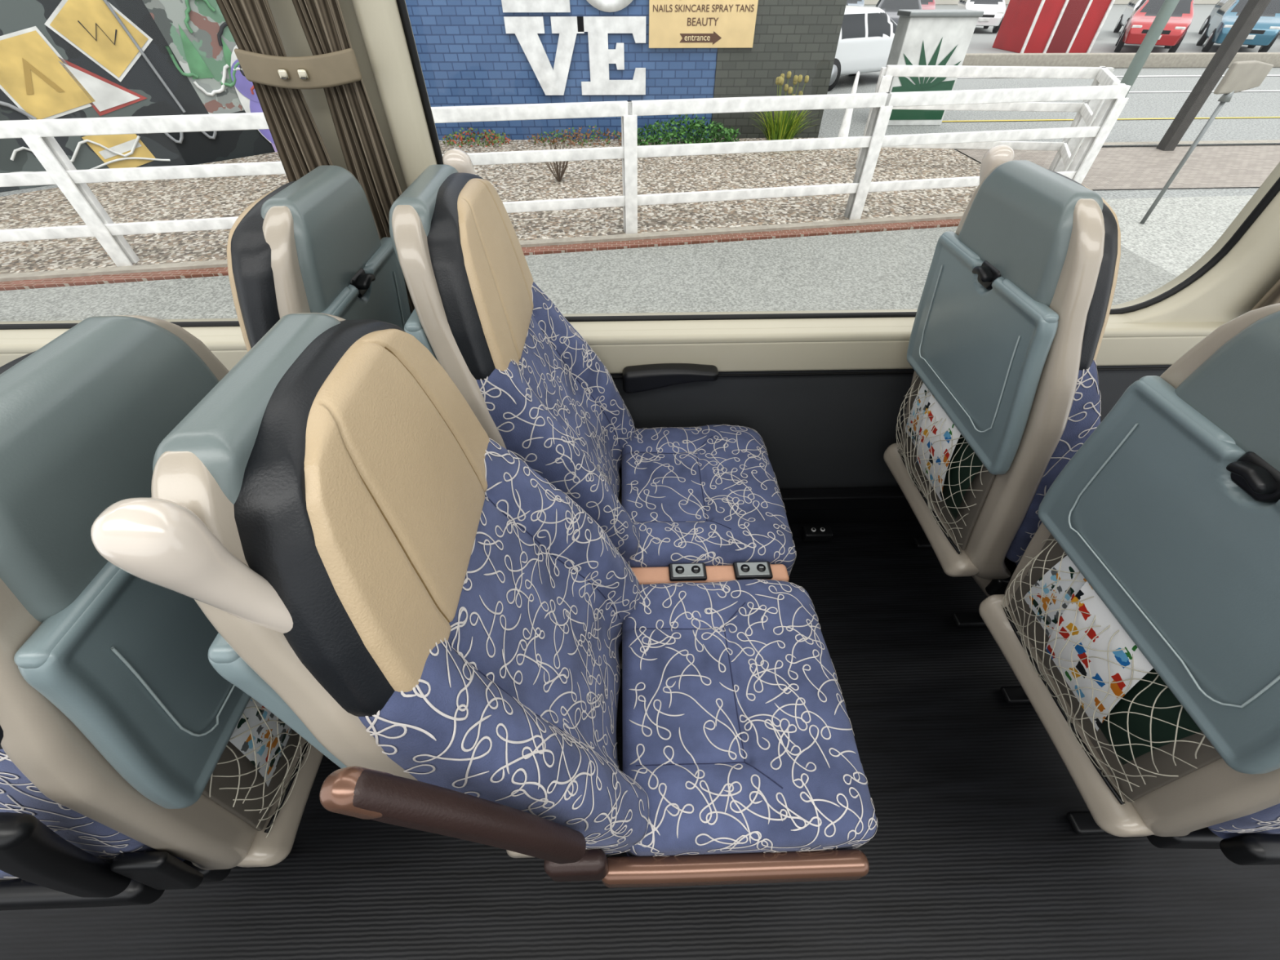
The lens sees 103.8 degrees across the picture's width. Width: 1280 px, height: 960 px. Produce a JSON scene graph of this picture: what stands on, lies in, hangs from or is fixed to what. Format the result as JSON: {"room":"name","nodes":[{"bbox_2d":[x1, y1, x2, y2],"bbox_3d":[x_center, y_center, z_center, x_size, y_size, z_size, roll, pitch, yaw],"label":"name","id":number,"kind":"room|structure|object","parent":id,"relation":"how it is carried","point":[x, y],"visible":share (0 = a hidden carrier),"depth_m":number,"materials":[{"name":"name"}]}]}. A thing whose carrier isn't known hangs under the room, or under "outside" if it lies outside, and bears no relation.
{"room":"vehicle interior","nodes":[
{"label":"vehicle interior","id":0,"kind":"room"},
{"bbox_2d":[177,23,213,79],"bbox_3d":[-6.606,-6.295,7.381,0.280,0.616,0.001,-29,52,-25],"label":"flame","id":1,"kind":"object","parent":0,"point":[197,65],"depth_m":7.45,"materials":[{"name":"paint"}]},
{"bbox_2d":[291,0,414,314],"bbox_3d":[-0.537,-0.775,0.853,0.108,1.170,0.032,-1,46,-1],"label":"pillar","id":2,"kind":"structure","parent":0,"point":[366,155],"depth_m":0.95,"materials":[{"name":"plastic"}]},
{"bbox_2d":[0,520,1279,959],"bbox_3d":[0.004,1.127,0.933,6.000,0.050,2.700,-1,46,-1],"label":"floor","id":3,"kind":"structure","parent":0,"point":[975,852],"depth_m":1.11,"materials":[{"name":"plastic"}]},
{"bbox_2d":[0,315,324,910],"bbox_3d":[-0.848,0.345,0.828,0.760,1.196,0.525,-1,46,-1],"label":"seat","id":4,"kind":"object","parent":3,"relation":"on","point":[132,771],"visible":0.6,"depth_m":0.49,"materials":[{"name":"plastic"}]},
{"bbox_2d":[0,870,14,878],"bbox_3d":[-1.017,0.457,0.960,0.420,0.170,0.482,-1,46,-1],"label":"cushion","id":5,"kind":"object","parent":4,"relation":"on","point":[2,874],"depth_m":0.77,"materials":[{"name":"blue fabric"}]},
{"bbox_2d":[13,561,250,808],"bbox_3d":[-0.521,0.127,0.644,0.105,0.337,0.444,-1,46,-1],"label":"tray","id":6,"kind":"object","parent":4,"relation":"on","point":[120,702],"depth_m":0.49,"materials":[{"name":"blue plastic"}]},
{"bbox_2d":[236,736,324,867],"bbox_3d":[-0.659,0.481,0.998,0.107,0.082,0.464,-1,46,-1],"label":"pocket","id":7,"kind":"object","parent":4,"relation":"in","point":[269,846],"depth_m":0.87,"materials":[{"name":"fabric"}]},
{"bbox_2d":[226,164,410,351],"bbox_3d":[-0.864,-0.047,1.212,0.760,1.196,0.491,-1,46,-1],"label":"seat","id":8,"kind":"object","parent":3,"relation":"on","point":[313,242],"visible":0.29,"depth_m":0.78,"materials":[{"name":"plastic"}]},
{"bbox_2d":[320,237,410,329],"bbox_3d":[-0.536,-0.252,1.017,0.105,0.337,0.444,-1,46,-1],"label":"tray","id":9,"kind":"object","parent":8,"relation":"on","point":[374,288],"depth_m":0.96,"materials":[{"name":"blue plastic"}]},
{"bbox_2d":[90,312,877,888],"bbox_3d":[0.009,0.324,0.843,0.760,1.202,0.523,-1,46,-1],"label":"seat","id":10,"kind":"object","parent":3,"relation":"on","point":[433,615],"visible":1,"depth_m":0.56,"materials":[{"name":"blue fabric"}]},
{"bbox_2d":[208,632,346,768],"bbox_3d":[-0.319,0.123,0.648,0.105,0.337,0.444,-1,46,-1],"label":"tray","id":11,"kind":"object","parent":10,"relation":"on","point":[299,677],"depth_m":0.42,"materials":[{"name":"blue plastic"}]},
{"bbox_2d":[506,849,534,857],"bbox_3d":[-0.182,0.471,1.008,0.107,0.082,0.464,-1,46,-1],"label":"pocket","id":12,"kind":"object","parent":10,"relation":"in","point":[512,854],"depth_m":0.83,"materials":[{"name":"grey plastic"}]},
{"bbox_2d":[622,579,876,856],"bbox_3d":[0.176,0.433,0.983,0.420,0.170,0.482,-1,46,-1],"label":"cushion","id":13,"kind":"object","parent":10,"relation":"on","point":[739,739],"depth_m":0.89,"materials":[{"name":"blue fabric"}]},
{"bbox_2d":[388,148,796,576],"bbox_3d":[-0.007,-0.060,1.221,0.760,1.202,0.507,-1,46,-1],"label":"seat","id":14,"kind":"object","parent":3,"relation":"on","point":[710,495],"visible":0.91,"depth_m":1.03,"materials":[{"name":"blue fabric"}]},
{"bbox_2d":[404,308,438,361],"bbox_3d":[-0.334,-0.256,1.021,0.105,0.337,0.444,-1,46,-1],"label":"tray","id":15,"kind":"object","parent":14,"relation":"on","point":[424,327],"depth_m":0.78,"materials":[{"name":"blue plastic"}]},
{"bbox_2d":[621,424,795,575],"bbox_3d":[0.162,0.054,1.356,0.420,0.170,0.482,-1,46,-1],"label":"cushion","id":16,"kind":"object","parent":14,"relation":"on","point":[710,495],"depth_m":1.27,"materials":[{"name":"blue fabric"}]},
{"bbox_2d":[631,561,789,584],"bbox_3d":[0.152,0.238,1.163,0.370,0.116,0.048,-1,46,-1],"label":"console","id":17,"kind":"object","parent":14,"relation":"attached to","point":[674,572],"visible":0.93,"depth_m":1.13,"materials":[{"name":"orange plastic"}]},
{"bbox_2d":[675,565,684,573],"bbox_3d":[0.089,0.201,1.123,0.020,0.003,0.020,-1,46,-1],"label":"socket","id":18,"kind":"object","parent":17,"relation":"attached to","point":[678,569],"depth_m":1.12,"materials":[{"name":"black plastic"}]},
{"bbox_2d":[691,565,700,573],"bbox_3d":[0.125,0.200,1.124,0.020,0.003,0.020,-1,46,-1],"label":"socket","id":19,"kind":"object","parent":17,"relation":"attached to","point":[695,569],"depth_m":1.12,"materials":[{"name":"black plastic"}]},
{"bbox_2d":[740,564,749,572],"bbox_3d":[0.236,0.198,1.126,0.020,0.003,0.020,-1,46,-1],"label":"socket","id":20,"kind":"object","parent":17,"relation":"attached to","point":[744,567],"depth_m":1.12,"materials":[{"name":"black plastic"}]},
{"bbox_2d":[756,564,765,571],"bbox_3d":[0.272,0.198,1.127,0.020,0.003,0.020,-1,46,-1],"label":"socket","id":21,"kind":"object","parent":17,"relation":"attached to","point":[760,567],"depth_m":1.12,"materials":[{"name":"black plastic"}]},
{"bbox_2d":[800,524,832,542],"bbox_3d":[0.629,0.189,1.787,0.100,0.044,0.050,-1,46,-1],"label":"socket","id":22,"kind":"object","parent":3,"relation":"on","point":[817,532],"visible":1,"depth_m":1.77,"materials":[{"name":"black plastic"}]},
{"bbox_2d":[779,486,917,523],"bbox_3d":[-0.033,0.112,1.775,6.000,0.171,0.064,-1,46,-1],"label":"duct","id":23,"kind":"object","parent":3,"relation":"on","point":[880,503],"visible":0.02,"depth_m":1.76,"materials":[{"name":"black plastic"}]},
{"bbox_2d":[883,144,1120,626],"bbox_3d":[1.003,-0.086,1.247,0.760,1.202,0.491,-1,46,-1],"label":"seat","id":24,"kind":"object","parent":3,"relation":"on","point":[1011,317],"visible":0.79,"depth_m":0.95,"materials":[{"name":"plastic"}]},
{"bbox_2d":[883,442,979,577],"bbox_3d":[0.813,0.072,1.400,0.107,0.082,0.464,-1,46,-1],"label":"pocket","id":25,"kind":"object","parent":24,"relation":"in","point":[954,561],"depth_m":1.35,"materials":[{"name":"grey plastic"}]},
{"bbox_2d":[916,394,960,501],"bbox_3d":[0.724,-0.085,1.220,0.032,0.220,0.176,-1,46,-1],"label":"magazine","id":26,"kind":"object","parent":24,"relation":"on","point":[939,420],"depth_m":1.20,"materials":[{"name":"paper"}]},
{"bbox_2d":[906,231,1058,475],"bbox_3d":[0.675,-0.276,1.040,0.105,0.337,0.444,-1,46,-1],"label":"tray","id":27,"kind":"object","parent":24,"relation":"on","point":[984,343],"depth_m":0.97,"materials":[{"name":"blue plastic"}]},
{"bbox_2d":[978,302,1279,865],"bbox_3d":[1.048,0.304,0.863,0.764,1.202,0.527,-1,46,-1],"label":"seat","id":28,"kind":"object","parent":3,"relation":"on","point":[1139,621],"visible":1,"depth_m":0.71,"materials":[{"name":"plastic"}]},
{"bbox_2d":[978,594,1154,837],"bbox_3d":[0.858,0.451,1.028,0.107,0.082,0.464,-1,46,-1],"label":"pocket","id":29,"kind":"object","parent":28,"relation":"in","point":[1110,809],"depth_m":0.98,"materials":[{"name":"grey plastic"}]},
{"bbox_2d":[1045,581,1153,731],"bbox_3d":[0.769,0.293,0.848,0.032,0.220,0.176,-1,46,-1],"label":"magazine","id":30,"kind":"object","parent":28,"relation":"on","point":[1121,667],"depth_m":0.83,"materials":[{"name":"paper"}]},
{"bbox_2d":[1037,375,1279,773],"bbox_3d":[0.720,0.102,0.668,0.105,0.337,0.444,-1,46,-1],"label":"tray","id":31,"kind":"object","parent":28,"relation":"on","point":[1168,513],"depth_m":0.65,"materials":[{"name":"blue plastic"}]},
{"bbox_2d":[1207,826,1279,839],"bbox_3d":[1.216,0.413,1.004,0.420,0.170,0.482,-1,46,-1],"label":"cushion","id":32,"kind":"object","parent":28,"relation":"on","point":[1273,833],"depth_m":0.84,"materials":[{"name":"blue fabric"}]},
{"bbox_2d":[622,363,718,393],"bbox_3d":[0.082,-0.280,1.381,0.260,0.075,0.052,-1,46,-1],"label":"armrest","id":33,"kind":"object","parent":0,"point":[639,378],"depth_m":1.35,"materials":[{"name":"plastic"}]},
{"bbox_2d":[609,364,1171,488],"bbox_3d":[-0.035,-0.120,1.660,6.000,0.660,0.100,-1,46,-1],"label":"wall","id":34,"kind":"structure","parent":0,"point":[815,431],"depth_m":1.52,"materials":[{"name":"plastic"}]},
{"bbox_2d":[0,0,347,338],"bbox_3d":[-1.749,-0.848,0.862,2.370,1.420,0.085,-1,46,-1],"label":"window","id":35,"kind":"structure","parent":34,"relation":"in","point":[295,42],"depth_m":0.96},
{"bbox_2d":[0,320,239,329],"bbox_3d":[-1.670,-0.816,0.904,1.944,1.199,0.018,-1,46,-1],"label":"seal","id":36,"kind":"object","parent":35,"relation":"attached to","point":[220,323],"depth_m":1.32,"materials":[{"name":"black rubber"}]},
{"bbox_2d":[215,0,414,314],"bbox_3d":[-0.600,-0.762,0.840,0.233,1.170,0.064,-1,46,-1],"label":"curtain","id":37,"kind":"object","parent":34,"relation":"hanging from","point":[277,79],"visible":0.56,"depth_m":0.91,"materials":[{"name":"fabric"}]},
{"bbox_2d":[215,0,333,182],"bbox_3d":[-0.657,-0.773,0.850,0.118,1.170,0.032,-1,46,-1],"label":"drape","id":38,"kind":"object","parent":37,"relation":"hanging from","point":[300,145],"depth_m":0.93,"materials":[{"name":"fabric"}]},
{"bbox_2d":[0,336,1206,373],"bbox_3d":[-0.034,-0.336,1.368,6.000,0.100,0.028,-1,46,-1],"label":"window sill","id":39,"kind":"structure","parent":34,"relation":"attached to","point":[1116,351],"depth_m":1.36,"materials":[{"name":"plastic"}]},
{"bbox_2d":[0,314,1227,353],"bbox_3d":[-0.034,-0.399,1.348,6.000,0.038,0.090,-1,46,-1],"label":"sill","id":40,"kind":"structure","parent":34,"relation":"attached to","point":[874,329],"depth_m":1.33,"materials":[{"name":"plastic"}]},
{"bbox_2d":[351,0,435,187],"bbox_3d":[-0.459,-0.823,0.865,0.070,1.240,0.040,-1,46,-1],"label":"pillar","id":41,"kind":"structure","parent":40,"relation":"on","point":[379,21],"depth_m":0.93,"materials":[{"name":"plastic"}]},
{"bbox_2d":[338,0,1279,330],"bbox_3d":[0.575,-0.895,0.907,2.280,1.420,0.085,-1,46,-1],"label":"window","id":42,"kind":"structure","parent":34,"relation":"in","point":[1229,290],"depth_m":1.28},
{"bbox_2d":[395,0,1279,321],"bbox_3d":[0.524,-0.860,0.947,1.934,1.199,0.018,-1,46,-1],"label":"seal","id":43,"kind":"object","parent":42,"relation":"attached to","point":[1273,191],"depth_m":1.33,"materials":[{"name":"black rubber"}]},
{"bbox_2d":[611,367,1168,378],"bbox_3d":[-0.033,-0.285,1.394,6.000,0.006,0.006,-1,46,-1],"label":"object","id":44,"kind":"structure","parent":34,"relation":"attached to","point":[1135,368],"depth_m":1.40,"materials":[{"name":"plastic"}]},
{"bbox_2d":[1249,279,1279,311],"bbox_3d":[1.687,-0.814,0.891,0.208,1.170,0.058,-1,46,-1],"label":"curtain","id":45,"kind":"object","parent":34,"relation":"hanging from","point":[1272,296],"visible":0.27,"depth_m":1.27,"materials":[{"name":"fabric"}]},
{"label":"outside","id":46,"kind":"structure","parent":0,"visible":0},
{"bbox_2d":[0,226,1177,321],"bbox_3d":[-4.309,-1.202,4.252,19.600,0.001,5.272,-1,46,-1],"label":"footpath","id":47,"kind":"structure","parent":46,"point":[882,269],"depth_m":5.01,"materials":[{"name":"concrete"}]},
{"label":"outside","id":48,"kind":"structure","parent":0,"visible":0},
{"bbox_2d":[1104,195,1253,276],"bbox_3d":[17.659,-2.247,5.282,24.400,0.001,6.980,-1,46,-1],"label":"footpath","id":49,"kind":"structure","parent":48,"point":[1178,232],"depth_m":6.14,"materials":[{"name":"concrete"}]},
{"bbox_2d":[1139,60,1273,224],"bbox_3d":[6.245,-3.709,5.643,0.600,1.550,0.100,-14,47,-13],"label":"street sign","id":50,"kind":"object","parent":49,"relation":"on","point":[1241,76],"visible":1,"depth_m":5.20,"materials":[{"name":"grey metal"}]},
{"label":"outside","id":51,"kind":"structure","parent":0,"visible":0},
{"bbox_2d":[0,4,1279,199],"bbox_3d":[8.721,-31.208,33.752,140.000,0.001,88.690,-1,46,-1],"label":"road","id":52,"kind":"structure","parent":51,"point":[1242,104],"depth_m":11.01,"materials":[{"name":"asphalt"}]},
{"bbox_2d":[0,0,277,192],"bbox_3d":[-9.616,-5.834,4.773,10.700,5.770,0.334,-29,52,-25],"label":"mural","id":53,"kind":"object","parent":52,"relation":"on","point":[159,20],"depth_m":7.33,"materials":[{"name":"paint"}]},
{"bbox_2d":[0,101,36,119],"bbox_3d":[-8.877,-4.617,6.538,1.558,0.444,0.050,-29,52,-26],"label":"tag","id":54,"kind":"object","parent":53,"relation":"attached to","point":[2,103],"visible":0.92,"depth_m":6.74,"materials":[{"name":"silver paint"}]},
{"bbox_2d":[22,57,64,94],"bbox_3d":[-8.062,-5.381,6.683,0.400,0.370,0.001,-29,52,-25],"label":"arrow","id":55,"kind":"object","parent":53,"relation":"attached to","point":[27,66],"visible":1,"depth_m":6.69,"materials":[{"name":"brown"}]},
{"bbox_2d":[0,26,95,119],"bbox_3d":[-8.066,-5.374,6.697,0.908,0.908,0.001,-29,52,-26],"label":"square","id":56,"kind":"structure","parent":53,"relation":"attached to","point":[46,101],"depth_m":6.71,"materials":[{"name":"paint"}]},
{"bbox_2d":[9,135,140,162],"bbox_3d":[-8.095,-4.754,7.266,1.522,0.266,0.033,-29,52,-26],"label":"tag","id":57,"kind":"object","parent":53,"relation":"attached to","point":[15,151],"visible":0.75,"depth_m":7.26,"materials":[{"name":"paint"}]},
{"bbox_2d":[9,156,170,173],"bbox_3d":[-8.175,-4.571,7.365,2.106,0.127,0.028,-29,52,-26],"label":"tag","id":58,"kind":"object","parent":53,"relation":"attached to","point":[132,157],"visible":0.52,"depth_m":7.54,"materials":[{"name":"paint"}]},
{"bbox_2d":[78,21,116,44],"bbox_3d":[-7.309,-6.071,6.818,0.362,0.259,0.014,-29,52,-26],"label":"drawing","id":59,"kind":"object","parent":53,"relation":"attached to","point":[78,21],"visible":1,"depth_m":6.80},
{"bbox_2d":[44,0,152,81],"bbox_3d":[-7.316,-6.078,6.814,0.959,0.959,0.001,-29,52,-25],"label":"diamond","id":60,"kind":"object","parent":53,"relation":"attached to","point":[116,58],"visible":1,"depth_m":6.81,"materials":[{"name":"paint"}]},
{"bbox_2d":[57,57,146,115],"bbox_3d":[-7.553,-5.564,7.073,0.640,0.570,0.001,-29,52,-26],"label":"triangle","id":61,"kind":"object","parent":53,"relation":"attached to","point":[106,95],"visible":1,"depth_m":7.11,"materials":[{"name":"paint"}]},
{"bbox_2d":[81,133,155,168],"bbox_3d":[-7.751,-4.941,7.491,0.687,0.609,0.001,-29,52,-26],"label":"square","id":62,"kind":"structure","parent":53,"relation":"attached to","point":[107,140],"depth_m":7.50,"materials":[{"name":"paint"}]},
{"bbox_2d":[98,138,142,159],"bbox_3d":[-7.749,-4.938,7.489,0.530,0.201,0.001,-29,52,-26],"label":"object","id":63,"kind":"object","parent":53,"relation":"attached to","point":[126,146],"visible":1,"depth_m":7.48,"materials":[{"name":"paint"}]},
{"bbox_2d":[102,0,185,112],"bbox_3d":[-7.070,-6.144,6.991,0.339,1.707,0.040,-29,52,-25],"label":"line","id":64,"kind":"object","parent":53,"relation":"attached to","point":[106,2],"visible":1,"depth_m":7.11,"materials":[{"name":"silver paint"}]},
{"bbox_2d":[164,45,198,78],"bbox_3d":[-6.730,-6.141,7.389,0.220,0.387,0.044,-29,52,-25],"label":"graffiti line","id":65,"kind":"object","parent":53,"relation":"attached to","point":[191,74],"visible":1,"depth_m":7.37,"materials":[{"name":"paint"}]},
{"bbox_2d":[164,114,217,143],"bbox_3d":[-7.050,-5.419,7.750,0.990,0.358,0.045,-29,52,-25],"label":"tag","id":66,"kind":"object","parent":53,"relation":"attached to","point":[215,133],"visible":0.42,"depth_m":7.79,"materials":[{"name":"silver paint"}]},
{"bbox_2d":[183,0,215,33],"bbox_3d":[-6.352,-6.714,7.227,0.451,0.407,0.044,-29,52,-25],"label":"graffiti line","id":67,"kind":"object","parent":53,"relation":"attached to","point":[188,10],"visible":1,"depth_m":7.19,"materials":[{"name":"paint"}]},
{"bbox_2d":[193,63,229,96],"bbox_3d":[-6.508,-6.103,7.674,0.558,0.367,0.044,-29,52,-25],"label":"graffiti line","id":68,"kind":"object","parent":53,"relation":"attached to","point":[226,66],"visible":1,"depth_m":7.70,"materials":[{"name":"paint"}]},
{"bbox_2d":[217,22,227,45],"bbox_3d":[-6.065,-6.776,7.481,0.576,0.446,0.044,-29,52,-25],"label":"graffiti line","id":69,"kind":"object","parent":53,"relation":"attached to","point":[224,24],"visible":0.45,"depth_m":7.44,"materials":[{"name":"paint"}]},
{"bbox_2d":[221,37,232,81],"bbox_3d":[-6.250,-6.418,7.648,0.240,0.528,0.001,-29,52,-25],"label":"flame","id":70,"kind":"object","parent":53,"relation":"attached to","point":[227,53],"visible":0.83,"depth_m":7.62,"materials":[{"name":"paint"}]},
{"bbox_2d":[220,62,239,87],"bbox_3d":[-6.228,-6.295,7.790,0.584,0.296,0.044,-29,52,-25],"label":"graffiti line","id":71,"kind":"object","parent":53,"relation":"attached to","point":[232,84],"visible":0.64,"depth_m":7.76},
{"bbox_2d":[231,44,271,142],"bbox_3d":[-6.006,-6.176,8.145,0.840,1.440,0.001,-29,52,-26],"label":"figure outline","id":72,"kind":"object","parent":53,"relation":"attached to","point":[245,101],"visible":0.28,"depth_m":7.96},
{"bbox_2d":[0,212,964,290],"bbox_3d":[-4.297,-2.202,5.207,19.946,0.060,0.277,-7,46,-7],"label":"brick edging","id":73,"kind":"object","parent":52,"relation":"on","point":[68,277],"visible":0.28,"depth_m":5.66,"materials":[{"name":"brick"}]},
{"bbox_2d":[0,137,981,274],"bbox_3d":[-3.610,-3.811,6.802,18.200,0.001,6.632,-1,46,-1],"label":"gravel bed","id":74,"kind":"object","parent":52,"relation":"on","point":[157,200],"visible":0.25,"depth_m":6.90,"materials":[{"name":"gravel"}]},
{"bbox_2d":[442,127,511,147],"bbox_3d":[-2.878,-6.061,8.842,1.193,0.278,0.532,-1,46,-1],"label":"shrub","id":75,"kind":"object","parent":74,"relation":"on","point":[496,136],"visible":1,"depth_m":8.83,"materials":[{"name":"green plant"}]},
{"bbox_2d":[545,139,571,182],"bbox_3d":[-1.147,-4.527,7.162,0.431,0.535,0.416,-32,53,-27],"label":"bare shrub","id":76,"kind":"object","parent":74,"relation":"on","point":[558,178],"visible":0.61,"depth_m":7.20,"materials":[{"name":"brown plant"}]},
{"bbox_2d":[0,84,1130,266],"bbox_3d":[-2.574,-3.072,5.213,16.651,1.270,0.160,-7,46,-7],"label":"fence","id":77,"kind":"object","parent":74,"relation":"on","point":[38,135],"visible":0.78,"depth_m":5.24,"materials":[{"name":"paint"}]},
{"bbox_2d":[526,124,621,146],"bbox_3d":[-1.006,-6.105,8.877,1.983,0.298,0.532,-1,46,-1],"label":"shrub","id":78,"kind":"object","parent":74,"relation":"on","point":[586,134],"visible":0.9,"depth_m":8.87,"materials":[{"name":"green plant"}]},
{"bbox_2d":[637,114,740,146],"bbox_3d":[0.808,-6.144,8.778,1.939,0.501,0.650,-1,46,-1],"label":"shrub","id":79,"kind":"object","parent":74,"relation":"on","point":[695,126],"visible":0.96,"depth_m":8.75,"materials":[{"name":"green plant"}]},
{"bbox_2d":[751,71,818,140],"bbox_3d":[2.437,-6.143,8.386,1.162,1.048,1.132,-14,47,-14],"label":"clump","id":80,"kind":"object","parent":74,"relation":"on","point":[784,126],"visible":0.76,"depth_m":8.37,"materials":[{"name":"green"}]},
{"bbox_2d":[837,71,859,137],"bbox_3d":[3.605,-6.379,8.638,0.260,1.020,0.260,-1,46,-1],"label":"marker","id":81,"kind":"object","parent":74,"relation":"on","point":[845,126],"visible":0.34,"depth_m":8.69,"materials":[{"name":"white paint"}]},
{"bbox_2d":[404,0,847,140],"bbox_3d":[-1.009,-8.373,7.268,8.600,5.770,0.320,-1,46,-1],"label":"wall","id":82,"kind":"structure","parent":52,"relation":"on","point":[468,57],"depth_m":8.48,"materials":[{"name":"brick"}]},
{"bbox_2d":[501,0,645,95],"bbox_3d":[-1.034,-7.434,7.958,2.260,2.130,0.050,-1,46,-1],"label":"love sign","id":83,"kind":"object","parent":82,"relation":"attached to","point":[526,29],"visible":1,"depth_m":8.18,"materials":[{"name":"paint"}]},
{"bbox_2d":[648,0,758,48],"bbox_3d":[1.005,-7.494,7.957,1.720,0.985,0.040,-1,46,-1],"label":"sign","id":84,"kind":"object","parent":82,"relation":"attached to","point":[673,24],"visible":1,"depth_m":8.09,"materials":[{"name":"brown"}]},
{"bbox_2d":[847,0,864,6],"bbox_3d":[10.515,-24.174,25.761,1.820,1.540,4.320,12,47,12],"label":"car","id":85,"kind":"object","parent":52,"relation":"on","point":[851,2],"visible":0.09,"depth_m":24.70,"materials":[{"name":"blue paint"}]},
{"bbox_2d":[827,5,897,91],"bbox_3d":[5.521,-11.527,13.332,4.320,1.540,1.820,-23,50,-21],"label":"car","id":86,"kind":"object","parent":52,"relation":"on","point":[867,33],"visible":0.36,"depth_m":12.59,"materials":[{"name":"white paint"}]},
{"bbox_2d":[875,0,922,24],"bbox_3d":[10.611,-19.181,20.854,1.820,1.540,4.320,12,47,12],"label":"car","id":87,"kind":"object","parent":52,"relation":"on","point":[891,7],"visible":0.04,"depth_m":19.96,"materials":[{"name":"grey paint"}]},
{"bbox_2d":[920,0,935,9],"bbox_3d":[13.642,-23.523,25.121,1.820,1.540,4.320,12,47,12],"label":"car","id":88,"kind":"object","parent":52,"relation":"on","point":[926,4],"visible":0.06,"depth_m":24.02,"materials":[{"name":"red paint"}]},
{"bbox_2d":[885,9,983,125],"bbox_3d":[5.407,-7.859,9.630,1.320,1.680,0.580,-1,46,-1],"label":"sign box","id":89,"kind":"object","parent":52,"relation":"on","point":[922,37],"visible":0.81,"depth_m":9.23,"materials":[{"name":"grey metal"}]},
{"bbox_2d":[955,0,1005,32],"bbox_3d":[17.041,-23.590,25.187,1.820,1.540,4.320,12,47,12],"label":"car","id":90,"kind":"object","parent":52,"relation":"on","point":[993,11],"visible":0.69,"depth_m":24.04,"materials":[{"name":"white paint"}]},
{"bbox_2d":[854,65,1125,172],"bbox_3d":[4.884,-5.201,7.305,2.834,1.270,1.516,22,49,20],"label":"fence","id":91,"kind":"object","parent":52,"relation":"on","point":[1087,111],"visible":0.55,"depth_m":6.98,"materials":[{"name":"paint"}]},
{"bbox_2d":[864,0,1219,4],"bbox_3d":[18.235,-45.490,44.282,100.000,5.000,6.100,-1,46,-1],"label":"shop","id":92,"kind":"structure","parent":52,"relation":"on","point":[866,2],"depth_m":44.17,"materials":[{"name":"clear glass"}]},
{"bbox_2d":[992,0,1115,53],"bbox_3d":[15.396,-17.773,18.167,2.600,3.400,2.060,-1,46,-1],"label":"banner","id":93,"kind":"object","parent":52,"relation":"on","point":[1027,26],"visible":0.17,"depth_m":18.29,"materials":[{"name":"fabric"}]},
{"bbox_2d":[942,75,1279,121],"bbox_3d":[21.559,-9.956,12.851,36.000,0.001,6.600,-1,46,-1],"label":"road marking","id":94,"kind":"object","parent":52,"relation":"on","point":[1167,75],"depth_m":10.53,"materials":[{"name":"yellow paint"}]},
{"bbox_2d":[962,52,1279,68],"bbox_3d":[26.177,-13.480,16.086,36.500,0.350,0.300,-1,46,-1],"label":"kerb","id":95,"kind":"object","parent":52,"relation":"on","point":[1175,60],"depth_m":15.74,"materials":[{"name":"concrete"}]},
{"bbox_2d":[1113,0,1143,35],"bbox_3d":[23.620,-21.581,23.213,1.820,1.540,4.320,21,49,20],"label":"car","id":96,"kind":"object","parent":52,"relation":"on","point":[1132,5],"visible":0.22,"depth_m":23.61,"materials":[{"name":"white paint"}]},
{"bbox_2d":[1114,0,1194,53],"bbox_3d":[19.488,-17.218,18.925,1.820,1.540,4.320,26,51,23],"label":"car","id":97,"kind":"object","parent":52,"relation":"on","point":[1142,18],"visible":0.91,"depth_m":18.00,"materials":[{"name":"red paint"}]},
{"bbox_2d":[1141,29,1170,34],"bbox_3d":[18.289,-15.880,17.793,0.800,0.100,0.040,26,51,23],"label":"grille","id":98,"kind":"object","parent":97,"relation":"attached to","point":[1143,31],"depth_m":17.71,"materials":[{"name":"black"}]},
{"bbox_2d":[1080,139,1279,145],"bbox_3d":[17.578,-6.264,9.170,24.250,0.001,0.800,-1,46,-1],"label":"kerb","id":99,"kind":"object","parent":52,"relation":"on","point":[1275,140],"depth_m":8.88,"materials":[{"name":"concrete"}]},
{"bbox_2d":[1198,0,1228,34],"bbox_3d":[27.147,-20.938,22.581,1.820,1.540,4.320,21,49,20],"label":"car","id":100,"kind":"object","parent":52,"relation":"on","point":[1220,2],"visible":0.14,"depth_m":23.64,"materials":[{"name":"grey paint"}]},
{"bbox_2d":[1195,0,1279,52],"bbox_3d":[22.887,-17.286,18.992,1.820,1.540,4.320,26,51,23],"label":"car","id":101,"kind":"object","parent":52,"relation":"on","point":[1266,30],"visible":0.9,"depth_m":18.15,"materials":[{"name":"blue paint"}]},
{"bbox_2d":[1249,30,1265,34],"bbox_3d":[21.688,-15.948,17.859,0.800,0.100,0.040,26,51,23],"label":"grille","id":102,"kind":"object","parent":101,"relation":"attached to","point":[1253,32],"depth_m":17.76,"materials":[{"name":"black"}]},
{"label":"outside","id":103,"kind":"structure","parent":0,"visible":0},
{"bbox_2d":[956,145,1279,189],"bbox_3d":[17.613,-5.348,8.319,24.250,0.001,2.900,-1,46,-1],"label":"paving","id":104,"kind":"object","parent":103,"point":[1235,166],"visible":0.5,"depth_m":7.98,"materials":[{"name":"concrete"}]},
{"bbox_2d":[1120,0,1179,97],"bbox_3d":[6.467,-6.226,5.697,0.150,5.000,0.150,-1,46,-1],"label":"lamp post","id":105,"kind":"object","parent":104,"relation":"on","point":[1168,6],"visible":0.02,"depth_m":6.34,"materials":[{"name":"metal"}]},
{"bbox_2d":[1155,0,1271,151],"bbox_3d":[9.070,-7.280,7.084,0.180,4.500,0.180,-1,46,-1],"label":"wooden post","id":106,"kind":"object","parent":104,"relation":"on","point":[1253,10],"visible":1,"depth_m":7.89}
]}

